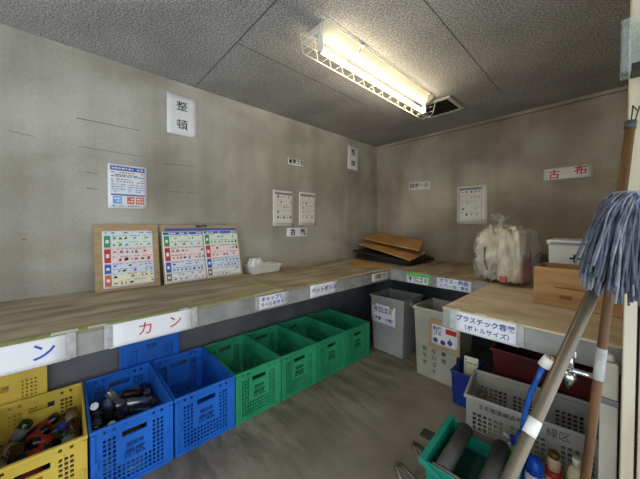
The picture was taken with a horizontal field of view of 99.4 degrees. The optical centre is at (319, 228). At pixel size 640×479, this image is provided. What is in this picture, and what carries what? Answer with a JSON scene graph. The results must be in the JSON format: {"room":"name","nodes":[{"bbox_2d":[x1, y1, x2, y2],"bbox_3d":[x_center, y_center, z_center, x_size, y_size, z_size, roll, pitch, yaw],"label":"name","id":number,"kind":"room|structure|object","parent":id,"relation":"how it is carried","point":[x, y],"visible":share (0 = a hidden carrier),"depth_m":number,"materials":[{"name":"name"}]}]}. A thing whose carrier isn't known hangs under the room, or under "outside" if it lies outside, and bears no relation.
{"room":"waste facility","nodes":[
{"label":"waste facility","id":0,"kind":"room"},
{"bbox_2d":[0,23,376,301],"bbox_3d":[-0.902,0.068,2.398,4.850,2.410,0.151,-1,1,-43],"label":"wall","id":1,"kind":"structure","parent":0,"point":[67,112],"depth_m":1.90,"materials":[{"name":"concrete"}]},
{"bbox_2d":[107,163,146,208],"bbox_3d":[-1.332,-0.290,1.883,0.224,0.298,0.005,-1,1,-43],"label":"notice","id":2,"kind":"object","parent":1,"relation":"attached to","point":[127,185],"visible":1,"depth_m":1.88,"materials":[{"name":"white paper"}]},
{"bbox_2d":[167,91,196,137],"bbox_3d":[-1.072,-0.880,2.112,0.215,0.305,0.006,-1,1,-43],"label":"wall sign","id":3,"kind":"object","parent":1,"relation":"attached to","point":[181,110],"visible":1,"depth_m":2.11,"materials":[{"name":"white paper"}]},
{"bbox_2d":[47,283,375,421],"bbox_3d":[-0.908,0.886,2.307,4.698,0.776,0.002,-1,1,-43],"label":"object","id":4,"kind":"structure","parent":1,"relation":"attached to","point":[355,302],"depth_m":2.36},
{"bbox_2d":[0,257,496,356],"bbox_3d":[-0.112,0.454,1.886,4.099,0.108,1.687,-1,1,-43],"label":"shelf","id":5,"kind":"object","parent":1,"relation":"attached to","point":[86,313],"visible":0.53,"depth_m":1.60,"materials":[{"name":"beige wood"}]},
{"bbox_2d":[0,332,75,376],"bbox_3d":[-1.128,0.469,0.959,0.396,0.107,0.002,-1,1,-43],"label":"label","id":6,"kind":"object","parent":5,"relation":"attached to","point":[16,358],"visible":1,"depth_m":1.02,"materials":[{"name":"white paper"}]},
{"bbox_2d":[94,225,160,292],"bbox_3d":[-1.286,0.186,1.825,0.356,0.423,0.085,-1,1,-43],"label":"notice board","id":7,"kind":"object","parent":5,"relation":"on","point":[125,256],"visible":1,"depth_m":1.81,"materials":[{"name":"paper"}]},
{"bbox_2d":[102,230,154,289],"bbox_3d":[-1.278,0.197,1.823,0.285,0.372,0.002,-1,-9,-43],"label":"poster","id":8,"kind":"object","parent":7,"relation":"attached to","point":[128,256],"depth_m":1.81,"materials":[{"name":"paper"}]},
{"bbox_2d":[104,307,196,348],"bbox_3d":[-0.778,0.462,1.284,0.381,0.107,0.002,-1,1,-43],"label":"label","id":9,"kind":"object","parent":5,"relation":"attached to","point":[125,333],"visible":1,"depth_m":1.26,"materials":[{"name":"white paper"}]},
{"bbox_2d":[160,225,242,284],"bbox_3d":[-0.911,0.181,2.143,0.592,0.423,0.119,-1,1,-42],"label":"notice board","id":10,"kind":"object","parent":5,"relation":"on","point":[190,253],"visible":1,"depth_m":2.11,"materials":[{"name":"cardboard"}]},
{"bbox_2d":[162,231,206,283],"bbox_3d":[-1.012,0.203,2.038,0.286,0.375,0.002,-1,-14,-42],"label":"poster","id":11,"kind":"object","parent":10,"relation":"attached to","point":[184,254],"depth_m":2.03,"materials":[{"name":"paper"}]},
{"bbox_2d":[203,230,241,277],"bbox_3d":[-0.799,0.197,2.233,0.284,0.375,0.002,-1,-14,-42],"label":"poster","id":12,"kind":"object","parent":10,"relation":"attached to","point":[222,255],"depth_m":2.23,"materials":[{"name":"paper"}]},
{"bbox_2d":[243,261,281,273],"bbox_3d":[-0.519,0.353,2.461,0.302,0.070,0.179,-1,2,-45],"label":"plastic tray","id":13,"kind":"object","parent":5,"relation":"on","point":[270,266],"visible":0.98,"depth_m":2.40,"materials":[{"name":"white plastic"}]},
{"bbox_2d":[247,257,262,269],"bbox_3d":[-0.571,0.319,2.402,0.094,0.129,0.135,1,1,36],"label":"pack","id":14,"kind":"object","parent":13,"relation":"in","point":[253,262],"visible":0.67,"depth_m":2.37,"materials":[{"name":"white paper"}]},
{"bbox_2d":[255,290,288,309],"bbox_3d":[-0.301,0.455,1.728,0.248,0.084,0.002,-1,1,-43],"label":"label","id":15,"kind":"object","parent":5,"relation":"attached to","point":[272,300],"visible":1,"depth_m":1.72,"materials":[{"name":"white paper"}]},
{"bbox_2d":[310,280,336,297],"bbox_3d":[0.034,0.452,2.040,0.282,0.090,0.002,-1,1,-43],"label":"label","id":16,"kind":"object","parent":5,"relation":"attached to","point":[317,290],"visible":1,"depth_m":2.03,"materials":[{"name":"white paper"}]},
{"bbox_2d":[350,259,386,267],"bbox_3d":[0.513,0.375,2.985,0.322,0.012,0.658,0,1,3],"label":"cardboard sheet","id":17,"kind":"object","parent":5,"relation":"on","point":[356,263],"visible":1,"depth_m":2.83,"materials":[{"name":"cardboard"}]},
{"bbox_2d":[372,271,388,281],"bbox_3d":[0.569,0.444,2.538,0.280,0.070,0.002,-1,1,-43],"label":"label","id":18,"kind":"object","parent":5,"relation":"attached to","point":[383,275],"visible":1,"depth_m":2.53,"materials":[{"name":"beige paper"}]},
{"bbox_2d":[355,254,434,265],"bbox_3d":[0.858,0.342,3.254,0.519,0.065,0.797,-1,1,-36],"label":"carton","id":19,"kind":"object","parent":5,"relation":"on","point":[356,255],"visible":0.32,"depth_m":3.02,"materials":[{"name":"cardboard"}]},
{"bbox_2d":[353,248,429,263],"bbox_3d":[0.856,0.289,3.241,0.596,0.114,0.782,-1,1,-43],"label":"carton","id":20,"kind":"object","parent":19,"relation":"on","point":[366,251],"visible":0.42,"depth_m":3.06,"materials":[{"name":"cardboard"}]},
{"bbox_2d":[358,240,425,260],"bbox_3d":[0.855,0.217,3.248,0.466,0.197,0.974,0,1,-30],"label":"carton","id":21,"kind":"object","parent":20,"relation":"on","point":[407,254],"visible":0.7,"depth_m":3.07,"materials":[{"name":"beige cardboard"}]},
{"bbox_2d":[362,232,422,250],"bbox_3d":[0.925,0.141,3.330,0.405,0.166,0.925,-1,1,-37],"label":"carton","id":22,"kind":"object","parent":21,"relation":"on","point":[398,241],"visible":1,"depth_m":3.27,"materials":[{"name":"beige cardboard"}]},
{"bbox_2d":[406,272,429,285],"bbox_3d":[0.880,0.450,2.440,0.002,0.092,0.225,-1,1,-43],"label":"label","id":23,"kind":"object","parent":5,"relation":"attached to","point":[415,278],"visible":1,"depth_m":2.44,"materials":[{"name":"white paper"}]},
{"bbox_2d":[437,277,470,292],"bbox_3d":[1.088,0.458,2.217,0.002,0.086,0.272,-1,1,-43],"label":"label","id":24,"kind":"object","parent":5,"relation":"attached to","point":[463,286],"visible":1,"depth_m":2.21,"materials":[{"name":"white paper"}]},
{"bbox_2d":[273,190,293,225],"bbox_3d":[-0.373,-0.210,2.780,0.260,0.362,0.003,-1,1,-43],"label":"notice","id":25,"kind":"object","parent":1,"relation":"attached to","point":[283,201],"visible":1,"depth_m":2.78,"materials":[{"name":"beige paper"}]},
{"bbox_2d":[275,192,291,217],"bbox_3d":[-0.372,-0.210,2.779,0.218,0.319,0.002,-1,1,-43],"label":"print","id":26,"kind":"object","parent":25,"relation":"attached to","point":[283,200],"depth_m":2.78,"materials":[{"name":"white"}]},
{"bbox_2d":[288,158,302,166],"bbox_3d":[-0.255,-0.705,2.879,0.205,0.062,0.002,-1,1,-43],"label":"wall sign","id":27,"kind":"object","parent":1,"relation":"attached to","point":[290,161],"visible":1,"depth_m":2.87,"materials":[{"name":"white paper"}]},
{"bbox_2d":[287,228,307,236],"bbox_3d":[-0.238,0.037,2.911,0.290,0.092,0.002,-1,1,-43],"label":"wall sign","id":28,"kind":"object","parent":1,"relation":"attached to","point":[291,232],"visible":1,"depth_m":2.90,"materials":[{"name":"white paper"}]},
{"bbox_2d":[299,192,315,224],"bbox_3d":[-0.135,-0.219,3.001,0.250,0.362,0.003,-1,1,-43],"label":"notice","id":29,"kind":"object","parent":1,"relation":"attached to","point":[307,201],"visible":1,"depth_m":3.00,"materials":[{"name":"beige paper"}]},
{"bbox_2d":[347,145,358,170],"bbox_3d":[0.430,-0.912,3.513,0.215,0.300,0.002,1,0,-43],"label":"wall sign","id":30,"kind":"object","parent":1,"relation":"attached to","point":[353,152],"visible":1,"depth_m":3.51,"materials":[{"name":"white paper"}]},
{"bbox_2d":[0,0,629,146],"bbox_3d":[0.260,-1.160,1.131,4.850,0.101,3.550,-1,1,-43],"label":"ceiling","id":31,"kind":"structure","parent":0,"point":[495,58],"depth_m":1.68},
{"bbox_2d":[300,16,435,118],"bbox_3d":[0.444,-1.049,1.936,1.349,0.151,0.195,-1,1,-43],"label":"ceiling lamp","id":32,"kind":"object","parent":31,"relation":"attached to","point":[325,32],"visible":1,"depth_m":1.76,"materials":[{"name":"white metal"}]},
{"bbox_2d":[412,95,464,118],"bbox_3d":[1.106,-1.128,2.549,0.360,0.012,0.360,-1,1,-43],"label":"ceiling vent","id":33,"kind":"object","parent":31,"relation":"in","point":[445,105],"visible":0.86,"depth_m":2.53,"materials":[{"name":"white metal"}]},
{"bbox_2d":[88,317,620,478],"bbox_3d":[0.253,1.349,1.178,4.850,0.100,3.550,-1,1,-43],"label":"floor","id":34,"kind":"structure","parent":0,"point":[365,417],"depth_m":1.75,"materials":[{"name":"concrete"}]},
{"bbox_2d":[0,365,47,437],"bbox_3d":[-1.757,1.045,1.490,0.372,0.482,0.038,-1,1,-43],"label":"crate","id":35,"kind":"object","parent":34,"relation":"on","point":[14,387],"visible":0.44,"depth_m":1.54,"materials":[{"name":"yellow plastic"}]},
{"bbox_2d":[0,382,87,478],"bbox_3d":[-1.409,1.124,1.357,0.358,0.332,0.590,-1,1,-43],"label":"crate","id":36,"kind":"object","parent":34,"relation":"on","point":[51,455],"visible":0.66,"depth_m":1.27,"materials":[{"name":"yellow plastic"}]},
{"bbox_2d":[0,442,24,457],"bbox_3d":[-1.570,1.106,1.368,0.213,0.101,0.058,1,1,24],"label":"glass bottle","id":37,"kind":"object","parent":36,"relation":"in","point":[11,449],"visible":0.98,"depth_m":1.33,"materials":[{"name":"glass"}]},
{"bbox_2d":[7,419,32,442],"bbox_3d":[-1.628,1.141,1.452,0.134,0.204,0.058,-1,2,-45],"label":"glass bottle","id":38,"kind":"object","parent":36,"relation":"in","point":[23,427],"visible":0.48,"depth_m":1.45,"materials":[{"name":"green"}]},
{"bbox_2d":[20,463,48,478],"bbox_3d":[-1.306,1.127,1.185,0.058,0.138,0.202,0,1,10],"label":"glass bottle","id":39,"kind":"object","parent":36,"relation":"in","point":[41,468],"visible":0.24,"depth_m":1.22,"materials":[{"name":"red glass"}]},
{"bbox_2d":[27,433,80,449],"bbox_3d":[-1.424,1.129,1.460,0.057,0.122,0.208,1,1,34],"label":"glass bottle","id":40,"kind":"object","parent":36,"relation":"in","point":[34,442],"visible":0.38,"depth_m":1.41,"materials":[{"name":"red glass"}]},
{"bbox_2d":[49,421,66,433],"bbox_3d":[-1.514,1.149,1.540,0.057,0.081,0.214,1,2,44],"label":"glass bottle","id":41,"kind":"object","parent":36,"relation":"in","point":[61,426],"visible":0.12,"depth_m":1.55,"materials":[{"name":"blue"}]},
{"bbox_3d":[-1.593,1.245,1.523,0.211,0.058,0.058,1,34,-43],"label":"glass bottle","id":42,"kind":"object","parent":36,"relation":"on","visible":0},
{"bbox_2d":[25,412,60,436],"bbox_3d":[-1.590,1.133,1.522,0.200,0.142,0.057,-1,1,-35],"label":"glass bottle","id":43,"kind":"object","parent":42,"relation":"on","point":[55,417],"visible":0.37,"depth_m":1.54,"materials":[{"name":"red glass"}]},
{"label":"glass bottle","id":44,"kind":"object","parent":36,"relation":"in","visible":0},
{"bbox_2d":[5,423,51,457],"bbox_3d":[-1.567,1.140,1.441,0.057,0.124,0.207,1,1,40],"label":"glass bottle","id":45,"kind":"object","parent":44,"relation":"on","point":[45,429],"visible":0.47,"depth_m":1.47,"materials":[{"name":"red glass"}]},
{"label":"glass bottle","id":46,"kind":"object","parent":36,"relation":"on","visible":0},
{"bbox_2d":[60,429,75,445],"bbox_3d":[-1.290,1.146,1.414,0.206,0.130,0.058,1,1,33],"label":"glass bottle","id":47,"kind":"object","parent":46,"relation":"on","point":[68,435],"visible":0.27,"depth_m":1.44,"materials":[{"name":"grey"}]},
{"label":"glass bottle","id":48,"kind":"object","parent":36,"relation":"in","visible":0},
{"label":"glass bottle","id":49,"kind":"object","parent":48,"relation":"on","visible":0},
{"bbox_2d":[7,441,52,464],"bbox_3d":[-1.453,1.129,1.328,0.214,0.068,0.057,-1,1,-43],"label":"glass bottle","id":50,"kind":"object","parent":49,"relation":"on","point":[48,445],"visible":0.43,"depth_m":1.34,"materials":[{"name":"red glass"}]},
{"label":"glass bottle","id":51,"kind":"object","parent":36,"relation":"in","visible":0},
{"bbox_2d":[64,407,80,437],"bbox_3d":[-1.397,1.101,1.540,0.212,0.106,0.057,1,1,38],"label":"glass bottle","id":52,"kind":"object","parent":51,"relation":"on","point":[72,419],"visible":0.75,"depth_m":1.54,"materials":[{"name":"glass"}]},
{"bbox_2d":[84,362,172,478],"bbox_3d":[-1.144,1.120,1.604,0.358,0.332,0.590,-1,1,-43],"label":"crate","id":53,"kind":"object","parent":34,"relation":"on","point":[134,444],"visible":0.82,"depth_m":1.44,"materials":[{"name":"blue plastic"}]},
{"bbox_2d":[113,397,133,410],"bbox_3d":[-1.236,1.105,1.714,0.053,0.069,0.110,1,1,37],"label":"drink can","id":54,"kind":"object","parent":53,"relation":"in","point":[120,404],"visible":0.71,"depth_m":1.68,"materials":[{"name":"silver metal"}]},
{"label":"drink can","id":55,"kind":"object","parent":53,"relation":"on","visible":0},
{"bbox_3d":[-1.298,1.170,1.799,0.104,0.054,0.054,37,-11,-37],"label":"drink can","id":56,"kind":"object","parent":55,"relation":"on","visible":0},
{"bbox_2d":[103,388,120,401],"bbox_3d":[-1.344,1.082,1.753,0.089,0.110,0.054,-1,1,-42],"label":"drink can","id":57,"kind":"object","parent":56,"relation":"on","point":[109,393],"visible":0.8,"depth_m":1.74,"materials":[{"name":"metal"}]},
{"bbox_3d":[-1.307,1.245,1.623,0.053,0.053,0.104,15,7,25],"label":"drink can","id":58,"kind":"object","parent":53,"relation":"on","visible":0},
{"label":"drink can","id":59,"kind":"object","parent":58,"relation":"on","visible":0},
{"label":"drink can","id":60,"kind":"object","parent":59,"relation":"on","visible":0},
{"bbox_2d":[90,413,101,427],"bbox_3d":[-1.266,1.083,1.533,0.052,0.066,0.110,-1,1,-41],"label":"drink can","id":61,"kind":"object","parent":60,"relation":"on","point":[96,420],"visible":0.95,"depth_m":1.50,"materials":[{"name":"metal"}]},
{"bbox_2d":[101,406,113,419],"bbox_3d":[-1.247,1.079,1.592,0.050,0.066,0.110,-1,1,-43],"label":"drink can","id":62,"kind":"object","parent":60,"relation":"on","point":[107,413],"visible":1,"depth_m":1.56,"materials":[{"name":"metal"}]},
{"label":"drink can","id":63,"kind":"object","parent":53,"relation":"in","visible":0},
{"bbox_3d":[-1.083,1.128,1.655,0.053,0.054,0.104,15,31,-36],"label":"drink can","id":64,"kind":"object","parent":63,"relation":"on","visible":0},
{"bbox_2d":[125,396,146,407],"bbox_3d":[-1.106,1.046,1.634,0.111,0.074,0.053,-1,1,-42],"label":"drink can","id":65,"kind":"object","parent":64,"relation":"on","point":[130,402],"visible":0.86,"depth_m":1.62,"materials":[{"name":"silver metal"}]},
{"bbox_3d":[-1.024,1.146,1.430,0.054,0.054,0.104,2,-12,-42],"label":"drink can","id":66,"kind":"object","parent":53,"relation":"in","visible":0},
{"bbox_2d":[122,422,144,435],"bbox_3d":[-0.998,1.081,1.454,0.051,0.060,0.108,1,1,21],"label":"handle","id":67,"kind":"object","parent":66,"relation":"on","point":[142,425],"visible":0.25,"depth_m":1.45,"materials":[{"name":"brown plastic"}]},
{"label":"drink can","id":68,"kind":"object","parent":53,"relation":"in","visible":0},
{"bbox_2d":[130,403,152,414],"bbox_3d":[-1.048,1.057,1.593,0.105,0.054,0.053,0,1,-12],"label":"drink can","id":69,"kind":"object","parent":68,"relation":"on","point":[136,408],"visible":0.87,"depth_m":1.57,"materials":[{"name":"metal"}]},
{"bbox_2d":[119,332,179,393],"bbox_3d":[-1.232,1.038,1.978,0.372,0.482,0.038,-1,1,-43],"label":"crate","id":70,"kind":"object","parent":34,"relation":"on","point":[134,354],"visible":0.47,"depth_m":1.95,"materials":[{"name":"blue plastic"}]},
{"bbox_2d":[151,346,234,457],"bbox_3d":[-0.879,1.116,1.850,0.358,0.332,0.590,-1,1,-43],"label":"crate","id":71,"kind":"object","parent":34,"relation":"on","point":[204,411],"visible":0.85,"depth_m":1.72,"materials":[{"name":"blue plastic"}]},
{"bbox_2d":[203,334,280,425],"bbox_3d":[-0.615,1.112,2.096,0.358,0.332,0.590,-1,1,-43],"label":"crate","id":72,"kind":"object","parent":34,"relation":"on","point":[257,381],"visible":0.76,"depth_m":1.98,"materials":[{"name":"green plastic"}]},
{"bbox_2d":[244,324,316,400],"bbox_3d":[-0.353,1.108,2.341,0.358,0.332,0.590,-1,1,-43],"label":"crate","id":73,"kind":"object","parent":34,"relation":"on","point":[298,373],"visible":0.69,"depth_m":2.23,"materials":[{"name":"green plastic"}]},
{"bbox_2d":[278,316,345,381],"bbox_3d":[-0.090,1.105,2.585,0.358,0.332,0.590,-1,1,-43],"label":"crate","id":74,"kind":"object","parent":34,"relation":"on","point":[331,357],"visible":0.65,"depth_m":2.47,"materials":[{"name":"green plastic"}]},
{"bbox_2d":[305,309,369,366],"bbox_3d":[0.173,1.101,2.830,0.358,0.332,0.590,-1,1,-43],"label":"crate","id":75,"kind":"object","parent":34,"relation":"on","point":[357,344],"visible":0.66,"depth_m":2.72,"materials":[{"name":"green plastic"}]},
{"bbox_2d":[370,288,422,358],"bbox_3d":[0.805,0.979,2.873,0.384,0.578,0.413,-1,1,-43],"label":"rubbish bin","id":76,"kind":"object","parent":34,"relation":"on","point":[399,341],"visible":0.89,"depth_m":2.74,"materials":[{"name":"grey plastic"}]},
{"bbox_2d":[371,301,394,327],"bbox_3d":[0.640,0.866,2.762,0.015,0.216,0.289,-1,1,-43],"label":"sign","id":77,"kind":"object","parent":76,"relation":"attached to","point":[383,314],"visible":1,"depth_m":2.76,"materials":[{"name":"white paper"}]},
{"bbox_2d":[412,298,471,386],"bbox_3d":[1.090,0.978,2.394,0.384,0.600,0.398,-1,1,-43],"label":"rubbish bin","id":78,"kind":"object","parent":34,"relation":"on","point":[435,364],"visible":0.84,"depth_m":2.32,"materials":[{"name":"beige plastic"}]},
{"bbox_2d":[428,317,460,357],"bbox_3d":[1.004,0.877,2.203,0.015,0.257,0.257,-1,1,-43],"label":"sign","id":79,"kind":"object","parent":78,"relation":"attached to","point":[444,339],"visible":1,"depth_m":2.20,"materials":[{"name":"paper"}]},
{"bbox_2d":[446,329,456,345],"bbox_3d":[1.041,0.874,2.158,0.002,0.132,0.085,-4,5,-43],"label":"print","id":80,"kind":"object","parent":79,"relation":"attached to","point":[448,332],"depth_m":2.16},
{"bbox_2d":[394,414,521,478],"bbox_3d":[0.636,1.139,1.273,0.486,0.316,0.427,1,1,44],"label":"crate","id":81,"kind":"object","parent":34,"relation":"on","point":[457,450],"visible":0.84,"depth_m":1.25,"materials":[{"name":"teal plastic"}]},
{"bbox_2d":[452,448,486,478],"bbox_3d":[0.677,1.139,1.204,0.229,0.080,0.310,1,1,44],"label":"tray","id":82,"kind":"object","parent":81,"relation":"on","point":[471,462],"depth_m":1.26,"materials":[{"name":"green plastic"}]},
{"bbox_2d":[450,357,483,407],"bbox_3d":[1.115,1.159,2.054,0.304,0.250,0.140,-1,1,-43],"label":"bin","id":83,"kind":"object","parent":34,"relation":"on","point":[460,380],"visible":0.57,"depth_m":1.98,"materials":[{"name":"blue plastic"}]},
{"bbox_2d":[464,355,478,375],"bbox_3d":[1.152,1.086,2.075,0.096,0.198,0.035,1,1,40],"label":"label","id":84,"kind":"object","parent":83,"relation":"in","point":[470,363],"visible":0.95,"depth_m":2.08,"materials":[{"name":"paper"}]},
{"bbox_2d":[503,433,524,478],"bbox_3d":[0.984,1.171,1.374,0.099,0.250,0.067,1,1,30],"label":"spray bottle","id":85,"kind":"object","parent":34,"relation":"on","point":[512,437],"visible":0.27,"depth_m":1.36,"materials":[{"name":"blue plastic"}]},
{"bbox_2d":[464,369,598,478],"bbox_3d":[1.218,1.141,1.581,0.624,0.305,0.364,1,1,38],"label":"crate","id":86,"kind":"object","parent":34,"relation":"on","point":[498,419],"visible":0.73,"depth_m":1.57,"materials":[{"name":"grey plastic"}]},
{"bbox_2d":[473,389,485,428],"bbox_3d":[1.017,1.171,1.742,0.065,0.213,0.230,1,1,38],"label":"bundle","id":87,"kind":"object","parent":86,"relation":"in","point":[483,394],"visible":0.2,"depth_m":1.75,"materials":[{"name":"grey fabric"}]},
{"bbox_2d":[524,454,544,478],"bbox_3d":[0.999,1.179,1.264,0.076,0.238,0.076,-1,1,-43],"label":"bottle","id":88,"kind":"object","parent":34,"relation":"on","point":[534,467],"visible":0.98,"depth_m":1.24,"materials":[{"name":"blue plastic"}]},
{"bbox_2d":[545,449,562,478],"bbox_3d":[1.090,1.168,1.266,0.064,0.262,0.065,-1,1,-43],"label":"bottle","id":89,"kind":"object","parent":34,"relation":"on","point":[553,466],"visible":0.99,"depth_m":1.25,"materials":[{"name":"beige plastic"}]},
{"bbox_2d":[490,341,620,432],"bbox_3d":[1.590,1.065,1.857,0.454,0.448,0.644,-1,2,-45],"label":"tub","id":90,"kind":"object","parent":34,"relation":"on","point":[520,364],"visible":0.21,"depth_m":1.81,"materials":[{"name":"red plastic"}]},
{"bbox_2d":[500,191,639,478],"bbox_3d":[0.318,0.612,0.531,1.074,1.396,0.124,0,1,-14],"label":"mop","id":91,"kind":"object","parent":34,"relation":"on","point":[610,256],"visible":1,"depth_m":0.60,"materials":[{"name":"fabric"}]},
{"bbox_2d":[566,456,581,478],"bbox_3d":[1.170,1.172,1.239,0.068,0.254,0.069,-1,1,-43],"label":"bottle","id":92,"kind":"object","parent":34,"relation":"on","point":[574,469],"visible":0.88,"depth_m":1.23,"materials":[{"name":"beige plastic"}]},
{"bbox_2d":[550,351,618,478],"bbox_3d":[0.953,0.867,0.997,0.189,0.872,0.049,1,1,43],"label":"standpipe","id":93,"kind":"object","parent":34,"relation":"on","point":[608,414],"visible":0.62,"depth_m":0.93,"materials":[{"name":"plastic"}]},
{"bbox_2d":[514,354,553,445],"bbox_3d":[0.891,0.892,1.260,0.129,0.803,0.429,0,1,-3],"label":"garden hose","id":94,"kind":"object","parent":93,"relation":"hanging from","point":[545,362],"visible":0.66,"depth_m":1.09,"materials":[{"name":"blue plastic"}]},
{"bbox_2d":[580,105,639,478],"bbox_3d":[0.813,0.472,0.771,0.314,1.666,0.049,0,1,-16],"label":"wooden pole","id":95,"kind":"object","parent":34,"relation":"on","point":[601,352],"visible":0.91,"depth_m":0.75,"materials":[{"name":"brown wood"}]},
{"bbox_2d":[619,0,639,478],"bbox_3d":[0.992,0.102,0.852,0.085,2.410,0.048,-1,1,-43],"label":"trim","id":96,"kind":"structure","parent":34,"relation":"on","point":[629,330],"depth_m":0.83,"materials":[{"name":"beige paint"}]},
{"bbox_2d":[630,61,639,78],"bbox_3d":[0.961,-0.534,0.764,0.072,0.155,0.154,-1,1,-43],"label":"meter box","id":97,"kind":"object","parent":96,"relation":"attached to","point":[635,67],"visible":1,"depth_m":0.78,"materials":[{"name":"grey metal"}]},
{"bbox_2d":[633,306,639,478],"bbox_3d":[1.008,0.102,0.857,0.055,2.410,0.006,-1,1,-43],"label":"trim","id":98,"kind":"structure","parent":96,"relation":"attached to","point":[638,312],"depth_m":0.85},
{"bbox_2d":[377,90,627,269],"bbox_3d":[2.027,0.070,2.701,0.150,2.410,3.400,-1,1,-43],"label":"wall","id":99,"kind":"structure","parent":0,"point":[511,156],"depth_m":2.72,"materials":[{"name":"concrete"}]},
{"bbox_2d":[408,180,430,190],"bbox_3d":[1.246,-0.543,3.417,0.002,0.108,0.300,-1,3,-43],"label":"wall sign","id":100,"kind":"object","parent":99,"relation":"attached to","point":[419,185],"visible":1,"depth_m":3.41,"materials":[{"name":"beige paper"}]},
{"bbox_2d":[376,279,494,348],"bbox_3d":[1.649,0.881,3.008,0.002,0.776,2.460,-1,1,-43],"label":"trim","id":101,"kind":"structure","parent":99,"relation":"attached to","point":[428,292],"depth_m":3.32,"materials":[{"name":"black"}]},
{"bbox_2d":[457,184,487,223],"bbox_3d":[1.662,-0.265,2.974,0.003,0.420,0.305,-1,1,-43],"label":"notice","id":102,"kind":"object","parent":99,"relation":"attached to","point":[471,200],"visible":1,"depth_m":2.97,"materials":[{"name":"beige paper"}]},
{"bbox_2d":[459,187,481,221],"bbox_3d":[1.652,-0.265,2.984,0.002,0.370,0.229,-1,1,-43],"label":"print","id":103,"kind":"object","parent":102,"relation":"attached to","point":[470,198],"depth_m":2.98,"materials":[{"name":"white"}]},
{"bbox_2d":[376,85,627,149],"bbox_3d":[1.645,-1.126,2.961,0.030,0.030,2.460,-1,1,-43],"label":"trim","id":104,"kind":"structure","parent":99,"relation":"attached to","point":[623,88],"depth_m":2.63,"materials":[{"name":"wood"}]},
{"bbox_2d":[544,164,593,180],"bbox_3d":[2.191,-0.497,2.403,0.002,0.110,0.325,-1,1,-43],"label":"wall sign","id":105,"kind":"object","parent":99,"relation":"attached to","point":[580,171],"visible":1,"depth_m":2.39,"materials":[{"name":"beige paper"}]},
{"bbox_3d":[1.836,0.094,1.402,1.900,2.410,0.120,-1,1,-43],"label":"wall","id":106,"kind":"structure","parent":0,"visible":0},
{"bbox_2d":[442,270,622,374],"bbox_3d":[1.567,0.461,1.770,1.798,0.107,0.769,-1,1,-43],"label":"shelf","id":107,"kind":"object","parent":106,"relation":"attached to","point":[546,327],"visible":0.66,"depth_m":1.29,"materials":[{"name":"beige wood"}]},
{"bbox_2d":[449,309,523,347],"bbox_3d":[0.780,0.469,1.295,0.002,0.102,0.314,-1,1,-43],"label":"label","id":108,"kind":"object","parent":107,"relation":"attached to","point":[495,330],"visible":1,"depth_m":1.28,"materials":[{"name":"white paper"}]},
{"bbox_2d":[474,224,531,283],"bbox_3d":[1.371,0.138,2.013,0.345,0.526,0.404,0,1,-32],"label":"bag","id":109,"kind":"object","parent":107,"relation":"on","point":[504,255],"visible":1,"depth_m":1.91,"materials":[{"name":"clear plastic"}]},
{"bbox_2d":[499,251,531,283],"bbox_3d":[1.393,0.264,1.881,0.267,0.220,0.088,0,1,-8],"label":"print","id":110,"kind":"object","parent":109,"relation":"attached to","point":[515,267],"depth_m":1.87,"materials":[{"name":"plastic"}]},
{"bbox_2d":[532,252,548,274],"bbox_3d":[1.692,0.287,2.077,0.197,0.227,0.099,-1,1,-43],"label":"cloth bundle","id":111,"kind":"object","parent":107,"relation":"on","point":[540,257],"visible":0.38,"depth_m":2.03,"materials":[{"name":"fabric"}]},
{"bbox_2d":[546,238,587,264],"bbox_3d":[1.763,0.240,1.774,0.313,0.335,0.400,-1,1,-42],"label":"foam box","id":112,"kind":"object","parent":107,"relation":"on","point":[561,250],"visible":0.32,"depth_m":1.76,"materials":[{"name":"white plastic"}]},
{"bbox_2d":[533,262,622,318],"bbox_3d":[1.395,0.310,1.461,0.251,0.205,0.340,-1,1,-40],"label":"carton","id":113,"kind":"object","parent":107,"relation":"on","point":[555,284],"visible":0.48,"depth_m":1.43,"materials":[{"name":"cardboard"}]},
{"bbox_2d":[555,287,596,304],"bbox_3d":[1.304,0.339,1.374,0.001,0.061,0.180,-1,1,-40],"label":"print","id":114,"kind":"object","parent":113,"relation":"attached to","point":[560,296],"depth_m":1.40},
{"label":"drink can","id":115,"kind":"object","parent":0,"visible":0},
{"label":"drink can","id":116,"kind":"object","parent":115,"relation":"on","visible":0},
{"bbox_3d":[-1.186,1.140,1.806,0.053,0.054,0.104,10,4,28],"label":"drink can","id":117,"kind":"object","parent":116,"relation":"on","visible":0},
{"bbox_2d":[121,388,141,398],"bbox_3d":[-1.235,1.080,1.782,0.110,0.068,0.053,-1,1,-38],"label":"drink can","id":118,"kind":"object","parent":117,"relation":"on","point":[128,393],"visible":0.99,"depth_m":1.77,"materials":[{"name":"metal"}]},
{"bbox_3d":[-1.226,1.144,1.849,0.054,0.053,0.104,-32,-16,24],"label":"drink can","id":119,"kind":"object","parent":116,"relation":"on","visible":0},
{"bbox_2d":[140,383,151,394],"bbox_3d":[-1.181,1.087,1.843,0.054,0.061,0.108,-1,1,-43],"label":"drink can","id":120,"kind":"object","parent":119,"relation":"on","point":[146,388],"visible":0.96,"depth_m":1.81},
{"label":"drink can","id":121,"kind":"object","parent":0,"visible":0},
{"bbox_3d":[-1.267,1.157,1.698,0.104,0.053,0.053,9,18,-44],"label":"drink can","id":122,"kind":"object","parent":121,"relation":"on","visible":0},
{"bbox_2d":[101,399,112,409],"bbox_3d":[-1.315,1.098,1.676,0.053,0.056,0.106,-1,2,-44],"label":"drink can","id":123,"kind":"object","parent":122,"relation":"on","point":[107,402],"visible":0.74,"depth_m":1.67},
{"label":"drink can","id":124,"kind":"object","parent":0,"visible":0},
{"bbox_2d":[115,410,126,421],"bbox_3d":[-1.155,1.106,1.579,0.053,0.111,0.085,0,1,-21],"label":"drink can","id":125,"kind":"object","parent":124,"relation":"on","point":[121,414],"visible":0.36,"depth_m":1.55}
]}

